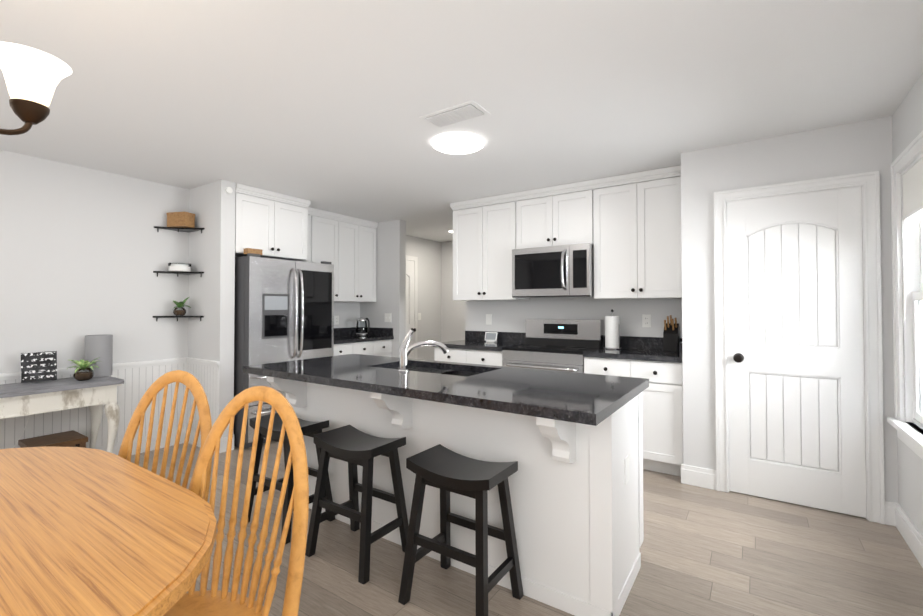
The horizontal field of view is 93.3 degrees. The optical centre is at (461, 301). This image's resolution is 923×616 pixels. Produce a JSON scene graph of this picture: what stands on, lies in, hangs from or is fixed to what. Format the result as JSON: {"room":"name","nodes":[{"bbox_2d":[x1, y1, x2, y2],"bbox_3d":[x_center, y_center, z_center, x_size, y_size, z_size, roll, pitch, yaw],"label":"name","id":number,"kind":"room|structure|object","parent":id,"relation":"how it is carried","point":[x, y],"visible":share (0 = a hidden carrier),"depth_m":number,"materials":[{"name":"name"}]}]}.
{"room":"kitchen","nodes":[
{"label":"kitchen","id":0,"kind":"room"},
{"bbox_2d":[188,179,235,436],"bbox_3d":[-2.362,0.133,4.104,0.590,2.440,0.130,-1,-1,34],"label":"wall","id":1,"kind":"structure","parent":0,"point":[211,299],"depth_m":3.98,"materials":[{"name":"white paint"}]},
{"bbox_2d":[186,429,221,452],"bbox_3d":[-2.384,1.284,4.013,0.575,0.135,0.015,-1,-1,34],"label":"baseboard","id":2,"kind":"structure","parent":1,"relation":"attached to","point":[192,434],"depth_m":4.05,"materials":[{"name":"white wood"}]},
{"bbox_2d":[225,187,232,193],"bbox_3d":[-2.109,-1.005,3.952,0.021,0.060,0.060,-1,-1,34],"label":"sensor","id":3,"kind":"object","parent":1,"relation":"attached to","point":[228,190],"visible":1,"depth_m":3.94,"materials":[{"name":"white plastic"}]},
{"bbox_2d":[0,150,440,372],"bbox_3d":[-2.749,0.134,4.165,0.120,2.440,8.640,-1,-1,34],"label":"wall","id":4,"kind":"structure","parent":0,"point":[84,251],"depth_m":3.62,"materials":[{"name":"white paint"}]},
{"bbox_2d":[0,357,219,448],"bbox_3d":[-3.600,0.852,2.255,0.590,0.682,4.300,-1,-1,34],"label":"wainscoting","id":5,"kind":"structure","parent":4,"relation":"attached to","point":[140,378],"depth_m":3.81,"materials":[{"name":"white wood"}]},
{"bbox_2d":[95,428,185,454],"bbox_3d":[-3.828,1.258,2.420,0.018,0.135,4.270,-1,-1,34],"label":"baseboard","id":6,"kind":"structure","parent":4,"relation":"attached to","point":[117,446],"depth_m":3.94,"materials":[{"name":"white wood"}]},
{"bbox_2d":[153,315,203,320],"bbox_3d":[-2.602,0.161,4.003,0.300,0.050,0.300,-1,-1,34],"label":"corner shelf","id":7,"kind":"object","parent":4,"relation":"attached to","point":[177,317],"visible":0.98,"depth_m":4.03,"materials":[{"name":"black paint"}]},
{"bbox_2d":[173,297,190,315],"bbox_3d":[-2.598,0.047,4.041,0.141,0.176,0.160,-1,-1,34],"label":"potted plant","id":8,"kind":"object","parent":7,"relation":"on","point":[181,305],"visible":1,"depth_m":4.02,"materials":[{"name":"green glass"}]},
{"bbox_2d":[153,271,203,276],"bbox_3d":[-2.602,-0.249,4.010,0.300,0.050,0.300,-1,-1,34],"label":"corner shelf","id":9,"kind":"object","parent":4,"relation":"attached to","point":[177,273],"visible":1,"depth_m":4.05,"materials":[{"name":"black metal"}]},
{"bbox_2d":[168,263,190,271],"bbox_3d":[-2.611,-0.312,4.038,0.182,0.074,0.182,-1,-1,34],"label":"jar","id":10,"kind":"object","parent":9,"relation":"on","point":[179,267],"visible":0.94,"depth_m":3.98,"materials":[{"name":"white ceramic"}]},
{"bbox_2d":[154,226,204,232],"bbox_3d":[-2.602,-0.659,4.017,0.300,0.050,0.300,-1,-1,34],"label":"corner shelf","id":11,"kind":"object","parent":4,"relation":"attached to","point":[181,229],"visible":0.98,"depth_m":4.06,"materials":[{"name":"black paint"}]},
{"bbox_2d":[166,212,194,227],"bbox_3d":[-2.608,-0.750,4.049,0.206,0.130,0.116,0,-1,14],"label":"box","id":12,"kind":"object","parent":11,"relation":"on","point":[181,219],"visible":0.96,"depth_m":4.00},
{"bbox_2d":[235,183,310,261],"bbox_3d":[-2.106,-0.760,4.504,0.582,0.636,0.784,-1,-1,34],"label":"upper cabinet","id":13,"kind":"object","parent":4,"relation":"attached to","point":[272,225],"depth_m":4.32,"materials":[{"name":"white wood"}]},
{"bbox_2d":[311,208,342,301],"bbox_3d":[-1.742,-0.532,5.275,0.320,1.066,0.476,-1,-1,34],"label":"upper cabinet","id":14,"kind":"object","parent":4,"relation":"attached to","point":[326,227],"depth_m":5.24,"materials":[{"name":"white wood"}]},
{"bbox_2d":[334,316,338,324],"bbox_3d":[-1.635,0.249,5.704,0.008,0.116,0.072,-1,-1,34],"label":"outlet","id":15,"kind":"object","parent":4,"relation":"attached to","point":[336,320],"visible":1,"depth_m":5.70,"materials":[{"name":"white plastic"}]},
{"bbox_2d":[343,215,377,301],"bbox_3d":[-1.477,-0.526,5.670,0.320,1.066,0.713,-1,-1,34],"label":"upper cabinet","id":16,"kind":"object","parent":4,"relation":"attached to","point":[359,235],"depth_m":5.62,"materials":[{"name":"white wood"}]},
{"bbox_2d":[406,260,415,358],"bbox_3d":[-0.946,0.371,6.625,0.110,2.032,0.760,-1,-1,34],"label":"hall door","id":17,"kind":"structure","parent":4,"relation":"in","point":[410,287],"depth_m":6.88,"materials":[{"name":"white wood"}]},
{"bbox_2d":[406,255,417,358],"bbox_3d":[-0.978,0.339,6.647,0.044,2.110,0.900,-1,-1,34],"label":"door frame","id":18,"kind":"structure","parent":4,"relation":"attached to","point":[412,258],"depth_m":6.98,"materials":[{"name":"white wood"}]},
{"bbox_2d":[441,241,465,341],"bbox_3d":[0.667,0.180,7.001,2.380,2.440,0.120,-1,-1,34],"label":"wall","id":19,"kind":"structure","parent":0,"point":[453,320],"depth_m":7.52,"materials":[{"name":"white paint"}]},
{"bbox_2d":[0,0,922,241],"bbox_3d":[-0.526,-1.141,2.689,5.480,0.060,8.640,-1,-1,34],"label":"ceiling","id":20,"kind":"structure","parent":0,"point":[324,105],"depth_m":2.27,"materials":[{"name":"white paint"}]},
{"bbox_2d":[0,42,71,134],"bbox_3d":[-1.399,-0.701,0.955,0.766,0.874,0.818,-1,-1,34],"label":"chandelier","id":21,"kind":"object","parent":20,"relation":"hanging from","point":[33,77],"visible":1,"depth_m":1.17,"materials":[{"name":"white glass"}]},
{"bbox_2d":[419,100,490,128],"bbox_3d":[-0.041,-1.105,2.603,0.380,0.012,0.200,-1,-1,34],"label":"ceiling vent","id":22,"kind":"object","parent":20,"relation":"in","point":[458,113],"visible":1,"depth_m":2.58,"materials":[{"name":"white metal"}]},
{"bbox_2d":[432,132,483,153],"bbox_3d":[-0.025,-1.093,3.038,0.364,0.022,0.364,-1,-1,34],"label":"recessed light","id":23,"kind":"object","parent":20,"relation":"in","point":[458,143],"visible":1,"depth_m":2.99,"materials":[{"name":"white plastic"}]},
{"bbox_2d":[360,219,681,357],"bbox_3d":[0.798,0.141,4.635,5.240,2.440,0.120,-1,-1,34],"label":"wall","id":24,"kind":"structure","parent":0,"point":[510,315],"depth_m":4.82,"materials":[{"name":"white paint"}]},
{"bbox_2d":[385,313,390,321],"bbox_3d":[-0.973,0.219,5.746,0.115,0.116,0.010,-1,-1,34],"label":"light switch","id":25,"kind":"object","parent":24,"relation":"attached to","point":[387,317],"visible":1,"depth_m":5.74,"materials":[{"name":"white plastic"}]},
{"bbox_2d":[486,314,491,324],"bbox_3d":[0.305,0.205,4.886,0.072,0.116,0.010,-1,-1,34],"label":"light switch","id":26,"kind":"object","parent":24,"relation":"attached to","point":[488,319],"visible":1,"depth_m":4.88,"materials":[{"name":"white plastic"}]},
{"bbox_2d":[450,193,529,300],"bbox_3d":[0.312,-0.541,4.701,0.772,1.066,0.325,-1,-1,34],"label":"upper cabinet","id":27,"kind":"object","parent":24,"relation":"attached to","point":[485,230],"depth_m":4.55,"materials":[{"name":"white wood"}]},
{"bbox_2d":[518,180,593,248],"bbox_3d":[0.954,-0.796,4.273,0.768,0.571,0.325,-1,-1,34],"label":"upper cabinet","id":28,"kind":"object","parent":24,"relation":"attached to","point":[559,215],"depth_m":4.11,"materials":[{"name":"white wood"}]},
{"bbox_2d":[512,243,593,297],"bbox_3d":[0.910,-0.270,4.199,0.764,0.472,0.480,-1,-1,34],"label":"microwave","id":29,"kind":"object","parent":28,"relation":"attached to","point":[564,271],"visible":0.98,"depth_m":4.02,"materials":[{"name":"silver metal"}]},
{"bbox_2d":[465,331,680,350],"bbox_3d":[1.014,0.385,4.397,2.334,0.104,0.020,-1,-1,34],"label":"backsplash","id":30,"kind":"structure","parent":24,"relation":"attached to","point":[502,337],"depth_m":4.62,"materials":[{"name":"black stone"}]},
{"bbox_2d":[594,165,681,298],"bbox_3d":[1.586,-0.555,3.843,0.749,1.066,0.325,-1,-1,34],"label":"upper cabinet","id":31,"kind":"object","parent":24,"relation":"attached to","point":[628,226],"depth_m":3.70,"materials":[{"name":"white wood"}]},
{"bbox_2d":[642,314,650,326],"bbox_3d":[1.683,0.180,3.961,0.072,0.116,0.008,-1,-1,34],"label":"electrical outlet","id":32,"kind":"object","parent":24,"relation":"attached to","point":[646,320],"visible":1,"depth_m":3.96,"materials":[{"name":"white plastic"}]},
{"bbox_2d":[131,441,922,615],"bbox_3d":[-0.526,1.359,2.649,5.480,0.060,8.640,-1,-1,34],"label":"floor","id":33,"kind":"structure","parent":0,"point":[706,552],"depth_m":2.17,"materials":[{"name":"brown wood"}]},
{"bbox_2d":[18,430,87,447],"bbox_3d":[-2.995,1.175,3.199,0.352,0.324,0.310,-1,-1,34],"label":"box","id":34,"kind":"object","parent":33,"relation":"on","point":[72,438],"visible":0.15,"depth_m":3.19,"materials":[{"name":"brown wood"}]},
{"bbox_2d":[0,376,123,452],"bbox_3d":[-3.189,0.967,2.905,0.477,0.737,1.400,-1,-1,34],"label":"console table","id":35,"kind":"object","parent":33,"relation":"on","point":[94,394],"visible":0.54,"depth_m":3.14,"materials":[{"name":"white wood"}]},
{"bbox_2d":[21,351,56,382],"bbox_3d":[-3.126,0.488,3.223,0.062,0.224,0.193,-1,-1,42],"label":"sign","id":36,"kind":"object","parent":35,"relation":"on","point":[38,366],"visible":0.98,"depth_m":3.21,"materials":[{"name":"black plastic"}]},
{"bbox_2d":[67,357,99,380],"bbox_3d":[-2.886,0.517,3.342,0.208,0.173,0.202,-1,-1,34],"label":"potted plant","id":37,"kind":"object","parent":35,"relation":"on","point":[82,375],"visible":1,"depth_m":3.31,"materials":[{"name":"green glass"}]},
{"bbox_2d":[84,334,112,376],"bbox_3d":[-2.949,0.442,3.541,0.175,0.330,0.175,-1,-1,34],"label":"candle","id":38,"kind":"object","parent":35,"relation":"on","point":[98,346],"visible":0.83,"depth_m":3.48,"materials":[{"name":"grey wax"}]},
{"bbox_2d":[0,446,216,615],"bbox_3d":[-1.308,0.924,0.994,1.630,0.757,1.030,-1,-1,34],"label":"dining table","id":39,"kind":"object","parent":33,"relation":"on","point":[90,532],"visible":1,"depth_m":1.01,"materials":[{"name":"brown wood"}]},
{"bbox_2d":[118,370,211,501],"bbox_3d":[-1.181,0.790,1.453,0.471,1.046,0.535,0,-1,17],"label":"chair","id":40,"kind":"object","parent":33,"relation":"on","point":[191,382],"visible":0.27,"depth_m":1.67,"materials":[{"name":"brown wood"}]},
{"bbox_2d":[163,386,308,615],"bbox_3d":[-0.711,0.784,1.113,0.471,1.046,0.535,0,-1,20],"label":"chair","id":41,"kind":"object","parent":33,"relation":"on","point":[213,601],"visible":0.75,"depth_m":1.27,"materials":[{"name":"brown wood"}]},
{"bbox_2d":[233,253,333,448],"bbox_3d":[-1.922,0.467,4.495,0.819,1.785,0.956,-1,-1,34],"label":"refrigerator","id":42,"kind":"object","parent":33,"relation":"on","point":[284,310],"visible":0.62,"depth_m":4.13,"materials":[{"name":"grey metal"}]},
{"bbox_2d":[244,248,262,254],"bbox_3d":[-1.955,-0.461,4.087,0.082,0.052,0.146,-1,-1,34],"label":"basket","id":43,"kind":"object","parent":42,"relation":"on","point":[251,250],"visible":0.89,"depth_m":4.04,"materials":[{"name":"brown wicker"}]},
{"bbox_2d":[248,413,334,544],"bbox_3d":[-1.045,1.023,2.636,0.436,0.612,0.346,-1,-1,34],"label":"stool","id":44,"kind":"object","parent":33,"relation":"on","point":[310,428],"visible":0.5,"depth_m":2.61,"materials":[{"name":"black paint"}]},
{"bbox_2d":[305,425,408,584],"bbox_3d":[-0.539,1.017,2.295,0.436,0.612,0.346,-1,-1,34],"label":"stool","id":45,"kind":"object","parent":33,"relation":"on","point":[352,446],"visible":1,"depth_m":2.27,"materials":[{"name":"black paint"}]},
{"bbox_2d":[333,327,393,356],"bbox_3d":[-1.445,0.861,5.411,0.635,1.025,1.070,-1,-1,34],"label":"base cabinet","id":46,"kind":"object","parent":33,"relation":"on","point":[376,342],"visible":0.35,"depth_m":5.47,"materials":[{"name":"white wood"}]},
{"bbox_2d":[355,317,369,335],"bbox_3d":[-1.288,0.331,5.705,0.160,0.252,0.232,-1,-1,34],"label":"kettle","id":47,"kind":"object","parent":46,"relation":"on","point":[357,331],"visible":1,"depth_m":5.67,"materials":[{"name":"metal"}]},
{"bbox_2d":[251,365,644,615],"bbox_3d":[-0.193,0.887,2.506,2.172,0.880,0.833,-1,-1,34],"label":"kitchen island","id":48,"kind":"object","parent":33,"relation":"on","point":[571,443],"depth_m":1.99,"materials":[{"name":"white wood"}]},
{"bbox_2d":[243,354,648,424],"bbox_3d":[-0.202,0.426,2.500,2.220,0.040,0.910,-1,-1,34],"label":"island countertop","id":49,"kind":"structure","parent":48,"relation":"on","point":[577,398],"depth_m":2.12,"materials":[{"name":"black stone"}]},
{"bbox_2d":[398,444,523,615],"bbox_3d":[0.000,1.011,1.932,0.436,0.612,0.346,-1,-1,34],"label":"stool","id":50,"kind":"object","parent":33,"relation":"on","point":[445,470],"visible":1,"depth_m":1.91,"materials":[{"name":"black paint"}]},
{"bbox_2d":[434,347,502,365],"bbox_3d":[0.219,0.920,4.572,0.809,0.880,0.603,-1,-1,34],"label":"base cabinet","id":51,"kind":"object","parent":33,"relation":"on","point":[494,358],"depth_m":4.30,"materials":[{"name":"white wood"}]},
{"bbox_2d":[433,339,524,350],"bbox_3d":[0.213,0.460,4.572,0.809,0.040,0.622,-1,-1,34],"label":"countertop","id":52,"kind":"structure","parent":51,"relation":"on","point":[467,344],"depth_m":4.38,"materials":[{"name":"black stone"}]},
{"bbox_2d":[485,332,497,341],"bbox_3d":[0.326,0.390,4.736,0.144,0.104,0.072,-1,-1,34],"label":"smart display","id":53,"kind":"object","parent":52,"relation":"on","point":[490,336],"visible":1,"depth_m":4.72,"materials":[{"name":"white plastic"}]},
{"bbox_2d":[502,319,603,372],"bbox_3d":[0.853,0.765,4.098,0.768,1.175,0.684,-1,-1,34],"label":"range","id":54,"kind":"object","parent":33,"relation":"on","point":[563,345],"visible":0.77,"depth_m":4.11,"materials":[{"name":"silver metal"}]},
{"bbox_2d":[583,355,682,475],"bbox_3d":[1.509,0.906,3.704,0.749,0.880,0.603,-1,-1,34],"label":"base cabinet","id":55,"kind":"object","parent":33,"relation":"on","point":[654,363],"depth_m":3.35,"materials":[{"name":"white wood"}]},
{"bbox_2d":[583,347,681,362],"bbox_3d":[1.503,0.446,3.704,0.749,0.040,0.622,-1,-1,34],"label":"countertop","id":56,"kind":"structure","parent":55,"relation":"on","point":[654,354],"depth_m":3.54,"materials":[{"name":"black stone"}]},
{"bbox_2d":[603,309,621,348],"bbox_3d":[1.360,0.252,3.928,0.164,0.353,0.164,-1,-1,34],"label":"paper towel holder","id":57,"kind":"object","parent":56,"relation":"on","point":[612,331],"visible":1,"depth_m":3.87,"materials":[{"name":"white paper"}]},
{"bbox_2d":[663,315,679,351],"bbox_3d":[1.776,0.272,3.686,0.110,0.305,0.158,-1,-1,34],"label":"knife block","id":58,"kind":"object","parent":56,"relation":"on","point":[671,336],"visible":1,"depth_m":3.65,"materials":[{"name":"black paint"}]},
{"bbox_2d":[681,116,897,502],"bbox_3d":[2.286,0.117,3.175,1.140,2.440,0.640,-1,-1,34],"label":"wall","id":59,"kind":"structure","parent":0,"point":[864,146],"depth_m":3.04,"materials":[{"name":"white paint"}]},
{"bbox_2d":[677,339,681,354],"bbox_3d":[1.803,0.370,3.497,0.020,0.104,0.592,-1,-1,34],"label":"backsplash","id":60,"kind":"structure","parent":59,"relation":"attached to","point":[680,344],"depth_m":3.25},
{"bbox_2d":[727,186,865,517],"bbox_3d":[2.163,0.310,2.854,0.712,2.032,0.110,-1,-1,34],"label":"pantry door","id":61,"kind":"structure","parent":59,"relation":"in","point":[796,388],"depth_m":2.85,"materials":[{"name":"white wood"}]},
{"bbox_2d":[714,171,884,524],"bbox_3d":[2.197,0.277,2.905,0.866,2.113,0.142,-1,-1,34],"label":"door frame","id":62,"kind":"structure","parent":59,"relation":"attached to","point":[869,182],"depth_m":2.66,"materials":[{"name":"white wood"}]},
{"bbox_2d":[892,73,922,535],"bbox_3d":[1.169,0.072,0.389,0.120,2.440,6.750,-1,-1,34],"label":"wall","id":63,"kind":"structure","parent":0,"point":[907,122],"depth_m":2.35,"materials":[{"name":"white paint"}]},
{"bbox_2d":[887,130,922,459],"bbox_3d":[2.263,-0.015,2.065,0.174,1.585,1.094,-1,-1,34],"label":"window","id":64,"kind":"structure","parent":63,"relation":"in","point":[912,219],"depth_m":2.42,"materials":[{"name":"white"}]},
{"bbox_2d":[891,502,922,567],"bbox_3d":[0.932,1.221,0.144,0.020,0.135,5.870,-1,-1,34],"label":"baseboard","id":65,"kind":"structure","parent":63,"relation":"attached to","point":[899,519],"depth_m":2.37,"materials":[{"name":"white wood"}]}
]}

